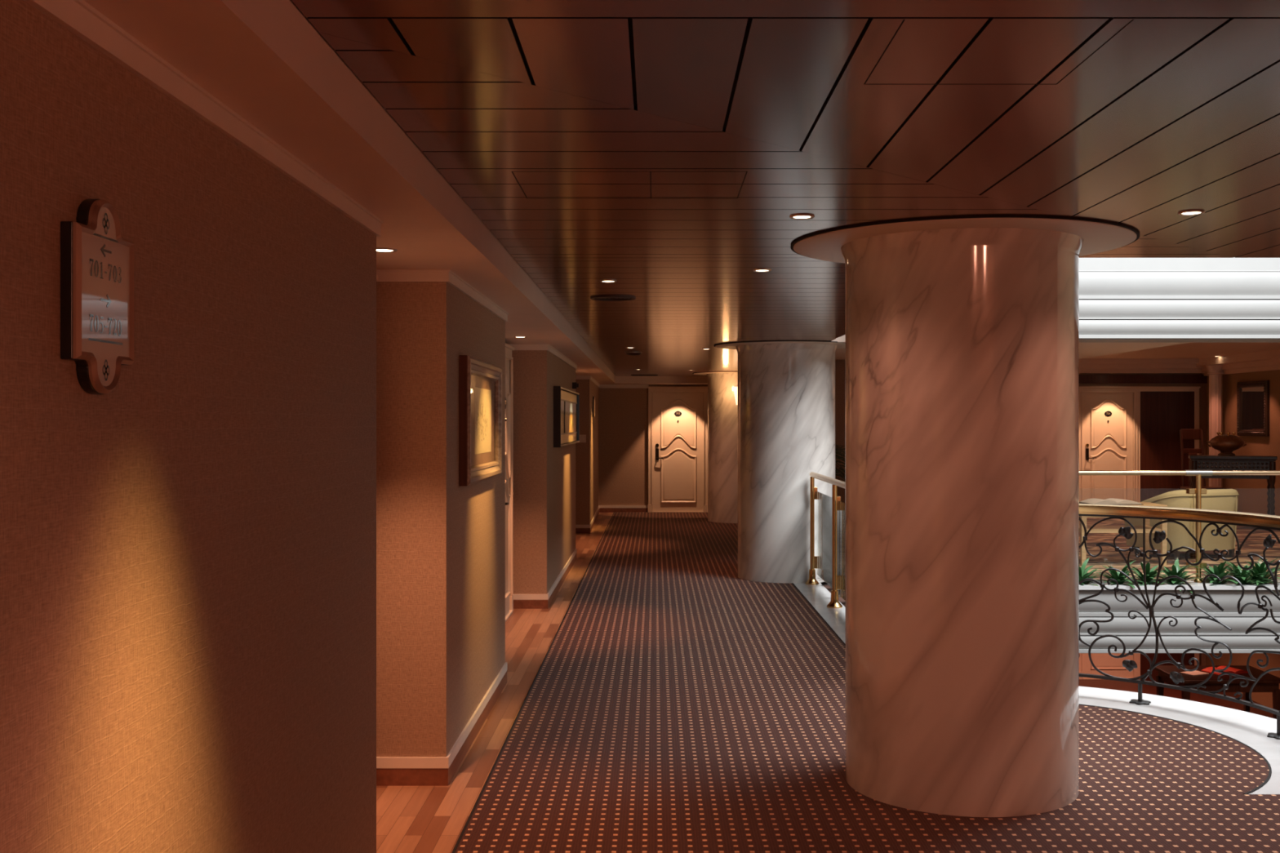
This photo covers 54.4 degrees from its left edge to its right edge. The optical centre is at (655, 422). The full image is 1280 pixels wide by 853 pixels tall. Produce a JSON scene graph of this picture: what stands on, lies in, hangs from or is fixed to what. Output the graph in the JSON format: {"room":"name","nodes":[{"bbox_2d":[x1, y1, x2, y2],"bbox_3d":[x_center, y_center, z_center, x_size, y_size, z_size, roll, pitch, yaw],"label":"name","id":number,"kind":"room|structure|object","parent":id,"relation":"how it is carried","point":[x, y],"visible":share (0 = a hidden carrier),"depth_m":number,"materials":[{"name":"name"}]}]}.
{"room":"hotel corridor","nodes":[
{"label":"hotel corridor","id":0,"kind":"room"},
{"bbox_2d":[0,0,376,852],"bbox_3d":[-1.180,0.456,0.430,0.540,2.228,7.260,0,0,0],"label":"wall","id":1,"kind":"structure","parent":0,"point":[188,547],"depth_m":2.38,"materials":[{"name":"paint"}]},
{"bbox_2d":[60,199,133,394],"bbox_3d":[-0.894,-0.202,2.004,0.030,0.314,0.206,0,0,0],"label":"room sign","id":2,"kind":"object","parent":1,"relation":"attached to","point":[97,263],"visible":1,"depth_m":1.97,"materials":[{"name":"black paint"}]},
{"bbox_2d":[23,0,383,236],"bbox_3d":[-1.065,-0.633,0.430,0.349,0.050,7.298,0,0,0],"label":"trim","id":3,"kind":"structure","parent":1,"relation":"attached to","point":[78,17],"depth_m":2.38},
{"bbox_2d":[84,0,707,384],"bbox_3d":[0.075,-0.749,9.250,3.050,0.182,24.900,0,0,0],"label":"ceiling","id":4,"kind":"structure","parent":0,"point":[264,60],"depth_m":2.91,"materials":[{"name":"paint"}]},
{"bbox_2d":[376,247,397,253],"bbox_3d":[-1.036,-0.655,4.740,0.106,0.006,0.106,0,0,0],"label":"recessed light","id":5,"kind":"object","parent":4,"relation":"in","point":[381,250],"visible":0.74,"depth_m":4.73,"materials":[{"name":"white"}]},
{"bbox_2d":[513,336,527,337],"bbox_3d":[-1.036,-0.655,9.550,0.106,0.006,0.106,0,0,0],"label":"recessed light","id":6,"kind":"object","parent":4,"relation":"in","point":[513,336],"visible":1,"depth_m":9.53,"materials":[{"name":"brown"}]},
{"bbox_2d":[376,281,505,756],"bbox_3d":[-1.177,0.456,6.442,0.545,2.228,2.115,0,0,0],"label":"wall","id":7,"kind":"structure","parent":0,"point":[441,543],"depth_m":5.38,"materials":[{"name":"paint"}]},
{"bbox_2d":[376,662,507,786],"bbox_3d":[-1.067,1.509,6.442,0.347,0.122,2.139,0,0,0],"label":"baseboard","id":8,"kind":"structure","parent":7,"relation":"attached to","point":[390,771],"depth_m":5.38,"materials":[{"name":"brown wood"}]},
{"bbox_2d":[376,269,508,321],"bbox_3d":[-1.063,-0.633,6.442,0.354,0.050,2.153,0,0,0],"label":"trim","id":9,"kind":"structure","parent":7,"relation":"attached to","point":[448,276],"depth_m":5.37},
{"bbox_2d":[459,355,502,486],"bbox_3d":[-0.879,-0.008,6.340,0.050,0.604,1.204,0,0,0],"label":"framed picture","id":10,"kind":"object","parent":7,"relation":"attached to","point":[480,381],"visible":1,"depth_m":6.21,"materials":[{"name":"paper"}]},
{"bbox_2d":[376,512,613,852],"bbox_3d":[-1.073,1.595,9.250,0.753,0.050,24.900,0,0,0],"label":"floor","id":11,"kind":"structure","parent":0,"point":[410,819],"depth_m":5.82,"materials":[{"name":"brown wood"}]},
{"bbox_2d":[511,350,575,594],"bbox_3d":[-1.183,0.456,12.395,0.535,2.228,3.810,0,0,0],"label":"wall","id":12,"kind":"structure","parent":0,"point":[544,474],"depth_m":10.49,"materials":[{"name":"paint"}]},
{"bbox_2d":[509,344,577,369],"bbox_3d":[-1.068,-0.633,12.395,0.344,0.050,3.848,0,0,0],"label":"trim","id":13,"kind":"structure","parent":12,"relation":"attached to","point":[517,347],"depth_m":10.48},
{"bbox_2d":[513,548,577,608],"bbox_3d":[-1.071,1.509,12.395,0.337,0.122,3.834,0,0,0],"label":"baseboard","id":14,"kind":"structure","parent":12,"relation":"attached to","point":[520,601],"depth_m":10.48,"materials":[{"name":"brown wood"}]},
{"bbox_2d":[553,386,579,447],"bbox_3d":[-0.881,-0.050,12.520,0.066,0.550,2.720,0,0,0],"label":"painting","id":15,"kind":"object","parent":12,"relation":"attached to","point":[566,404],"visible":1,"depth_m":12.07,"materials":[{"name":"black paint"}]},
{"bbox_2d":[572,382,578,388],"bbox_3d":[-0.879,-0.405,13.720,0.070,0.070,0.060,0,0,0],"label":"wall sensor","id":16,"kind":"object","parent":12,"relation":"attached to","point":[575,385],"visible":1,"depth_m":13.69,"materials":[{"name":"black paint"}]},
{"bbox_2d":[575,379,599,524],"bbox_3d":[-1.190,0.456,19.650,0.520,2.228,4.100,0,0,0],"label":"wall","id":17,"kind":"structure","parent":0,"point":[587,454],"depth_m":17.60,"materials":[{"name":"paint"}]},
{"bbox_2d":[579,435,586,442],"bbox_3d":[-1.030,0.230,17.591,0.100,0.110,0.016,0,0,0],"label":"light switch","id":18,"kind":"object","parent":17,"relation":"attached to","point":[582,437],"visible":0.82,"depth_m":17.59,"materials":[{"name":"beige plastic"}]},
{"bbox_2d":[575,505,599,533],"bbox_3d":[-1.079,1.509,19.650,0.322,0.122,4.124,0,0,0],"label":"baseboard","id":19,"kind":"structure","parent":17,"relation":"attached to","point":[579,528],"depth_m":17.59,"materials":[{"name":"brown wood"}]},
{"bbox_2d":[575,375,599,387],"bbox_3d":[-1.075,-0.633,19.650,0.329,0.050,4.138,0,0,0],"label":"trim","id":20,"kind":"structure","parent":17,"relation":"attached to","point":[577,377],"depth_m":17.59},
{"bbox_2d":[592,396,595,417],"bbox_3d":[-0.917,-0.230,18.550,0.030,0.314,0.206,0,0,-1],"label":"room sign","id":21,"kind":"object","parent":17,"relation":"attached to","point":[593,397],"visible":1,"depth_m":18.50,"materials":[{"name":"black paint"}]},
{"bbox_2d":[291,0,1279,376],"bbox_3d":[1.337,-0.810,9.250,4.127,0.060,24.900,0,0,0],"label":"ceiling","id":22,"kind":"structure","parent":0,"point":[666,151],"depth_m":3.33,"materials":[{"name":"brown wood"}]},
{"bbox_2d":[600,280,616,282],"bbox_3d":[-0.260,-0.777,6.860,0.095,0.006,0.095,0,0,0],"label":"recessed light","id":23,"kind":"object","parent":22,"relation":"attached to","point":[601,281],"visible":1,"depth_m":6.85,"materials":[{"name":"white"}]},
{"bbox_2d":[590,295,635,301],"bbox_3d":[-0.264,-0.774,7.780,0.288,0.010,0.288,0,0,0],"label":"grille","id":24,"kind":"object","parent":22,"relation":"attached to","point":[602,298],"visible":1,"depth_m":7.77,"materials":[{"name":"black metal"}]},
{"bbox_2d":[624,351,642,355],"bbox_3d":[-0.245,-0.762,13.900,0.196,0.034,0.196,0,0,0],"label":"smoke detector","id":25,"kind":"object","parent":22,"relation":"attached to","point":[631,353],"visible":1,"depth_m":13.84,"materials":[{"name":"black plastic"}]},
{"bbox_2d":[631,374,657,376],"bbox_3d":[-0.180,-0.773,20.550,0.440,0.012,0.100,0,0,0],"label":"slot vent","id":26,"kind":"object","parent":22,"relation":"attached to","point":[631,375],"visible":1,"depth_m":20.50,"materials":[{"name":"black metal"}]},
{"bbox_2d":[753,268,771,271],"bbox_3d":[0.547,-0.777,6.370,0.095,0.006,0.095,0,0,0],"label":"recessed light","id":27,"kind":"object","parent":22,"relation":"attached to","point":[759,269],"visible":1,"depth_m":6.36,"materials":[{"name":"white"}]},
{"bbox_2d":[789,213,814,219],"bbox_3d":[0.555,-0.777,4.710,0.095,0.006,0.095,0,0,0],"label":"recessed light","id":28,"kind":"object","parent":22,"relation":"attached to","point":[802,216],"visible":1,"depth_m":4.70,"materials":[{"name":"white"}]},
{"bbox_2d":[1177,209,1204,215],"bbox_3d":[1.990,-0.777,4.620,0.095,0.006,0.095,0,0,0],"label":"recessed light","id":29,"kind":"object","parent":22,"relation":"attached to","point":[1194,212],"visible":1,"depth_m":4.61,"materials":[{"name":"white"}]},
{"bbox_2d":[451,511,1279,852],"bbox_3d":[1.326,1.575,9.240,4.147,0.030,24.880,0,0,0],"label":"floor","id":30,"kind":"structure","parent":0,"point":[678,702],"depth_m":5.87,"materials":[{"name":"brown carpet"}]},
{"bbox_2d":[693,371,737,523],"bbox_3d":[1.325,0.395,19.760,1.464,2.350,1.464,0,0,0],"label":"marble column","id":31,"kind":"structure","parent":30,"relation":"on","point":[722,408],"depth_m":19.35,"materials":[{"name":"white stone"}]},
{"bbox_2d":[733,386,737,404],"bbox_3d":[1.280,-0.410,19.219,0.170,0.280,0.100,0,0,0],"label":"wall sconce","id":32,"kind":"object","parent":31,"relation":"attached to","point":[735,388],"visible":0.43,"depth_m":19.20,"materials":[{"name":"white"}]},
{"bbox_2d":[714,340,845,583],"bbox_3d":[1.325,0.395,12.590,1.464,2.350,1.464,0,0,0],"label":"marble column","id":33,"kind":"structure","parent":30,"relation":"on","point":[786,388],"depth_m":12.15,"materials":[{"name":"white stone"}]},
{"bbox_2d":[790,215,1139,817],"bbox_3d":[1.325,0.395,5.420,1.464,2.350,1.464,0,0,0],"label":"marble column","id":34,"kind":"structure","parent":30,"relation":"on","point":[962,332],"depth_m":4.99,"materials":[{"name":"stone"}]},
{"bbox_2d":[599,360,1205,665],"bbox_3d":[4.100,1.570,21.800,11.400,6.000,0.200,0,0,0],"label":"wall","id":35,"kind":"structure","parent":0,"point":[623,412],"depth_m":21.70,"materials":[{"name":"paint"}]},
{"bbox_2d":[599,505,648,512],"bbox_3d":[-0.554,1.509,21.690,0.871,0.122,0.020,0,0,0],"label":"baseboard","id":36,"kind":"structure","parent":35,"relation":"attached to","point":[602,508],"depth_m":21.68,"materials":[{"name":"brown wood"}]},
{"bbox_2d":[599,384,648,388],"bbox_3d":[-0.554,-0.626,21.670,0.871,0.063,0.060,0,0,0],"label":"trim","id":37,"kind":"structure","parent":35,"relation":"attached to","point":[601,386],"depth_m":21.66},
{"bbox_2d":[647,386,707,512],"bbox_3d":[0.394,0.474,21.638,1.060,2.192,0.124,0,0,0],"label":"door","id":38,"kind":"structure","parent":35,"relation":"in","point":[680,414],"depth_m":21.64,"materials":[{"name":"beige paint"}]},
{"bbox_2d":[1079,653,1199,679],"bbox_3d":[8.408,3.374,21.638,2.130,2.192,0.124,0,0,0],"label":"door","id":39,"kind":"structure","parent":35,"relation":"in","point":[1104,662],"depth_m":21.65,"materials":[{"name":"brown paint"}]},
{"bbox_2d":[1079,386,1200,502],"bbox_3d":[8.408,0.474,21.638,2.130,2.192,0.124,0,0,0],"label":"door","id":40,"kind":"structure","parent":35,"relation":"in","point":[1122,428],"depth_m":21.65,"materials":[{"name":"beige paint"}]},
{"bbox_2d":[1079,374,1207,383],"bbox_3d":[8.400,-0.755,21.675,2.400,0.150,0.050,0,0,0],"label":"trim","id":41,"kind":"structure","parent":35,"relation":"attached to","point":[1083,379],"depth_m":21.65,"materials":[{"name":"brown wood"}]},
{"bbox_2d":[794,582,1279,794],"bbox_3d":[1.770,1.599,8.859,1.820,0.063,8.630,0,0,-14],"label":"floor","id":42,"kind":"structure","parent":0,"point":[1252,730],"depth_m":6.75,"materials":[{"name":"white stone"}]},
{"bbox_2d":[805,471,845,608],"bbox_3d":[1.520,1.023,9.785,0.132,1.088,4.682,0,0,0],"label":"glass balustrade","id":43,"kind":"object","parent":42,"relation":"on","point":[829,508],"visible":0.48,"depth_m":11.15,"materials":[{"name":"gold metal"}]},
{"bbox_2d":[1079,503,1279,739],"bbox_3d":[2.549,1.016,6.418,1.000,1.101,2.515,0,0,-30],"label":"balustrade","id":44,"kind":"object","parent":42,"relation":"on","point":[1262,522],"visible":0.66,"depth_m":6.79,"materials":[{"name":"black metal"}]},
{"bbox_2d":[831,334,1279,359],"bbox_3d":[5.745,-1.093,16.850,8.110,0.635,9.700,0,0,0],"label":"ceiling","id":45,"kind":"structure","parent":0,"point":[1086,350],"depth_m":17.89,"materials":[{"name":"paint"}]},
{"bbox_2d":[840,512,1279,578],"bbox_3d":[5.875,1.845,16.840,7.850,0.549,9.720,0,0,0],"label":"floor","id":46,"kind":"structure","parent":0,"point":[1254,544],"depth_m":14.87,"materials":[{"name":"wood"}]},
{"bbox_2d":[835,444,845,528],"bbox_3d":[2.388,0.848,14.324,2.046,1.443,2.108,0,0,0],"label":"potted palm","id":47,"kind":"object","parent":46,"relation":"on","point":[837,448],"visible":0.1,"depth_m":14.31,"materials":[{"name":"green plant"}]},
{"bbox_2d":[1079,502,1167,566],"bbox_3d":[5.120,1.238,13.850,0.940,0.665,0.540,0,0,0],"label":"side table","id":48,"kind":"object","parent":46,"relation":"on","point":[1096,529],"visible":0.41,"depth_m":13.61,"materials":[{"name":"brown wood"}]},
{"bbox_2d":[1079,497,1142,504],"bbox_3d":[5.050,0.879,13.820,0.580,0.050,0.380,0,0,-6],"label":"open book","id":49,"kind":"object","parent":48,"relation":"on","point":[1111,500],"visible":0.93,"depth_m":13.66,"materials":[{"name":"paper"}]},
{"bbox_2d":[1079,525,1161,533],"bbox_3d":[5.120,1.190,13.850,0.880,0.040,0.480,0,0,0],"label":"shelf","id":50,"kind":"object","parent":48,"relation":"attached to","point":[1096,529],"depth_m":13.61,"materials":[{"name":"brown wood"}]},
{"bbox_2d":[1079,578,1279,590],"bbox_3d":[5.875,1.593,11.780,7.850,0.155,0.560,0,0,0],"label":"curb","id":51,"kind":"object","parent":46,"relation":"on","point":[1196,586],"visible":0.17,"depth_m":11.50,"materials":[{"name":"white stone"}]},
{"bbox_2d":[1079,470,1279,582],"bbox_3d":[5.750,0.985,11.820,7.600,1.061,0.120,0,0,0],"label":"glass balustrade","id":52,"kind":"object","parent":51,"relation":"on","point":[1198,491],"visible":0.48,"depth_m":11.78,"materials":[{"name":"gold metal"}]},
{"bbox_3d":[5.975,1.675,11.800,7.650,0.150,0.360,0,0,0],"label":"floor","id":53,"kind":"structure","parent":51,"relation":"in","visible":0},
{"bbox_2d":[1079,557,1106,586],"bbox_3d":[4.003,1.454,11.726,0.456,0.336,0.497,0,0,37],"label":"plant","id":54,"kind":"object","parent":53,"relation":"on","point":[1083,574],"visible":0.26,"depth_m":11.73,"materials":[{"name":"green plant"}]},
{"bbox_2d":[1089,560,1150,588],"bbox_3d":[4.355,1.464,11.705,0.495,0.317,0.546,0,0,0],"label":"plant","id":55,"kind":"object","parent":53,"relation":"on","point":[1119,577],"visible":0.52,"depth_m":11.66,"materials":[{"name":"green plant"}]},
{"bbox_2d":[1125,562,1172,585],"bbox_3d":[4.652,1.461,11.764,0.468,0.322,0.496,0,0,27],"label":"plant","id":56,"kind":"object","parent":53,"relation":"on","point":[1151,574],"visible":0.52,"depth_m":11.70,"materials":[{"name":"green plant"}]},
{"bbox_2d":[1151,556,1201,593],"bbox_3d":[4.880,1.455,11.736,0.500,0.335,0.490,0,0,27],"label":"plant","id":57,"kind":"object","parent":53,"relation":"on","point":[1177,571],"visible":0.64,"depth_m":11.68,"materials":[{"name":"green plant"}]},
{"bbox_2d":[1191,561,1247,585],"bbox_3d":[5.309,1.454,11.726,0.498,0.336,0.549,0,0,20],"label":"plant","id":58,"kind":"object","parent":53,"relation":"on","point":[1218,571],"visible":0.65,"depth_m":11.67,"materials":[{"name":"green plant"}]},
{"bbox_2d":[1217,560,1274,592],"bbox_3d":[5.513,1.461,11.695,0.510,0.322,0.509,0,0,0],"label":"plant","id":59,"kind":"object","parent":53,"relation":"on","point":[1237,570],"visible":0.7,"depth_m":11.66,"materials":[{"name":"green plant"}]},
{"bbox_2d":[1227,557,1279,585],"bbox_3d":[5.715,1.441,11.756,0.574,0.362,0.667,0,0,0],"label":"plant","id":60,"kind":"object","parent":53,"relation":"on","point":[1261,568],"visible":0.61,"depth_m":11.69,"materials":[{"name":"green plant"}]},
{"bbox_2d":[1124,488,1239,559],"bbox_3d":[6.240,1.170,14.614,1.094,0.800,0.892,0,0,-20],"label":"armchair","id":61,"kind":"object","parent":46,"relation":"on","point":[1224,500],"visible":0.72,"depth_m":14.25,"materials":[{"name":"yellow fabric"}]},
{"bbox_2d":[1179,428,1222,489],"bbox_3d":[9.013,0.840,20.584,0.480,1.460,0.530,0,0,-12],"label":"chair","id":62,"kind":"object","parent":46,"relation":"on","point":[1184,433],"visible":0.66,"depth_m":20.77,"materials":[{"name":"brown wood"}]},
{"bbox_2d":[1205,364,1223,487],"bbox_3d":[9.430,0.305,20.950,0.300,2.530,0.300,0,0,0],"label":"fluted pilaster","id":63,"kind":"object","parent":46,"relation":"on","point":[1215,371],"visible":0.49,"depth_m":20.86,"materials":[{"name":"paint"}]},
{"bbox_2d":[1187,454,1277,515],"bbox_3d":[8.800,1.040,19.000,1.200,1.060,0.480,0,0,20],"label":"console","id":64,"kind":"object","parent":46,"relation":"on","point":[1214,463],"visible":0.67,"depth_m":18.81,"materials":[{"name":"brown wood"}]},
{"bbox_2d":[1206,431,1246,456],"bbox_3d":[8.720,0.328,19.000,0.502,0.362,0.502,0,0,-41],"label":"urn","id":65,"kind":"object","parent":64,"relation":"on","point":[1226,445],"visible":1,"depth_m":18.86,"materials":[{"name":"brown ceramic"}]},
{"bbox_2d":[1079,679,1273,718],"bbox_3d":[4.150,4.520,9.250,11.300,0.100,24.900,0,0,0],"label":"floor","id":66,"kind":"structure","parent":0,"point":[1097,683],"depth_m":20.58,"materials":[{"name":"brown wood"}]},
{"bbox_2d":[1153,665,1279,719],"bbox_3d":[8.350,4.095,18.500,1.500,0.750,1.100,0,0,0],"label":"table","id":67,"kind":"object","parent":66,"relation":"on","point":[1268,682],"visible":0.52,"depth_m":18.05,"materials":[{"name":"brown wood"}]},
{"bbox_2d":[1180,670,1208,675],"bbox_3d":[7.980,3.713,18.420,0.320,0.012,0.240,0,0,-25],"label":"leaflet","id":68,"kind":"object","parent":67,"relation":"on","point":[1195,673],"visible":1,"depth_m":18.40,"materials":[{"name":"paper"}]},
{"bbox_2d":[1200,666,1248,675],"bbox_3d":[8.500,3.694,18.550,0.580,0.050,0.380,0,0,-20],"label":"open magazine","id":69,"kind":"object","parent":67,"relation":"on","point":[1209,669],"visible":0.73,"depth_m":18.48,"materials":[{"name":"red paper"}]},
{"bbox_2d":[1205,369,1279,708],"bbox_3d":[9.750,1.580,13.150,0.300,5.980,17.100,0,0,0],"label":"wall","id":70,"kind":"structure","parent":0,"point":[1252,497],"depth_m":19.97,"materials":[{"name":"brown paint"}]},
{"bbox_2d":[1079,582,1279,653],"bbox_3d":[5.875,1.848,11.764,7.850,0.601,0.472,0,0,0],"label":"trim","id":71,"kind":"structure","parent":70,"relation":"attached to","point":[1179,638],"depth_m":11.54,"materials":[{"name":"white paint"}]},
{"bbox_2d":[1079,349,1279,376],"bbox_3d":[7.400,-0.949,16.850,4.400,0.282,9.700,0,0,0],"label":"trim","id":72,"kind":"structure","parent":70,"relation":"attached to","point":[1269,360],"depth_m":21.28,"materials":[{"name":"paint"}]},
{"bbox_2d":[1079,257,1279,342],"bbox_3d":[5.875,-1.750,11.764,7.850,1.960,0.472,0,0,0],"label":"trim","id":73,"kind":"structure","parent":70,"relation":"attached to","point":[1233,300],"depth_m":11.54,"materials":[{"name":"white paint"}]},
{"bbox_2d":[1236,380,1269,436],"bbox_3d":[9.566,-0.220,19.950,0.066,0.880,1.000,0,0,0],"label":"mirror","id":74,"kind":"object","parent":70,"relation":"attached to","point":[1252,397],"visible":1,"depth_m":19.93,"materials":[{"name":"brown wood"}]},
{"bbox_2d":[1240,386,1263,430],"bbox_3d":[9.586,-0.220,19.950,0.018,0.720,0.840,0,0,0],"label":"mirror glass","id":75,"kind":"object","parent":74,"relation":"attached to","point":[1251,397],"depth_m":19.96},
{"bbox_3d":[-1.425,0.381,9.350,0.350,2.478,25.100,0,0,0],"label":"wall","id":76,"kind":"structure","parent":0,"visible":0},
{"bbox_2d":[505,342,514,622],"bbox_3d":[-1.188,0.474,9.820,0.124,2.192,1.060,0,0,0],"label":"door","id":77,"kind":"structure","parent":76,"relation":"in","point":[508,359],"depth_m":10.12,"materials":[{"name":"beige wood"}]},
{"bbox_3d":[0.975,1.901,9.250,4.850,0.538,24.900,0,0,0],"label":"floor slab","id":78,"kind":"structure","parent":0,"visible":0},
{"bbox_2d":[820,582,845,607],"bbox_3d":[1.755,1.665,10.700,0.290,0.110,5.000,0,0,0],"label":"floor","id":79,"kind":"structure","parent":78,"relation":"in","point":[828,588],"depth_m":11.68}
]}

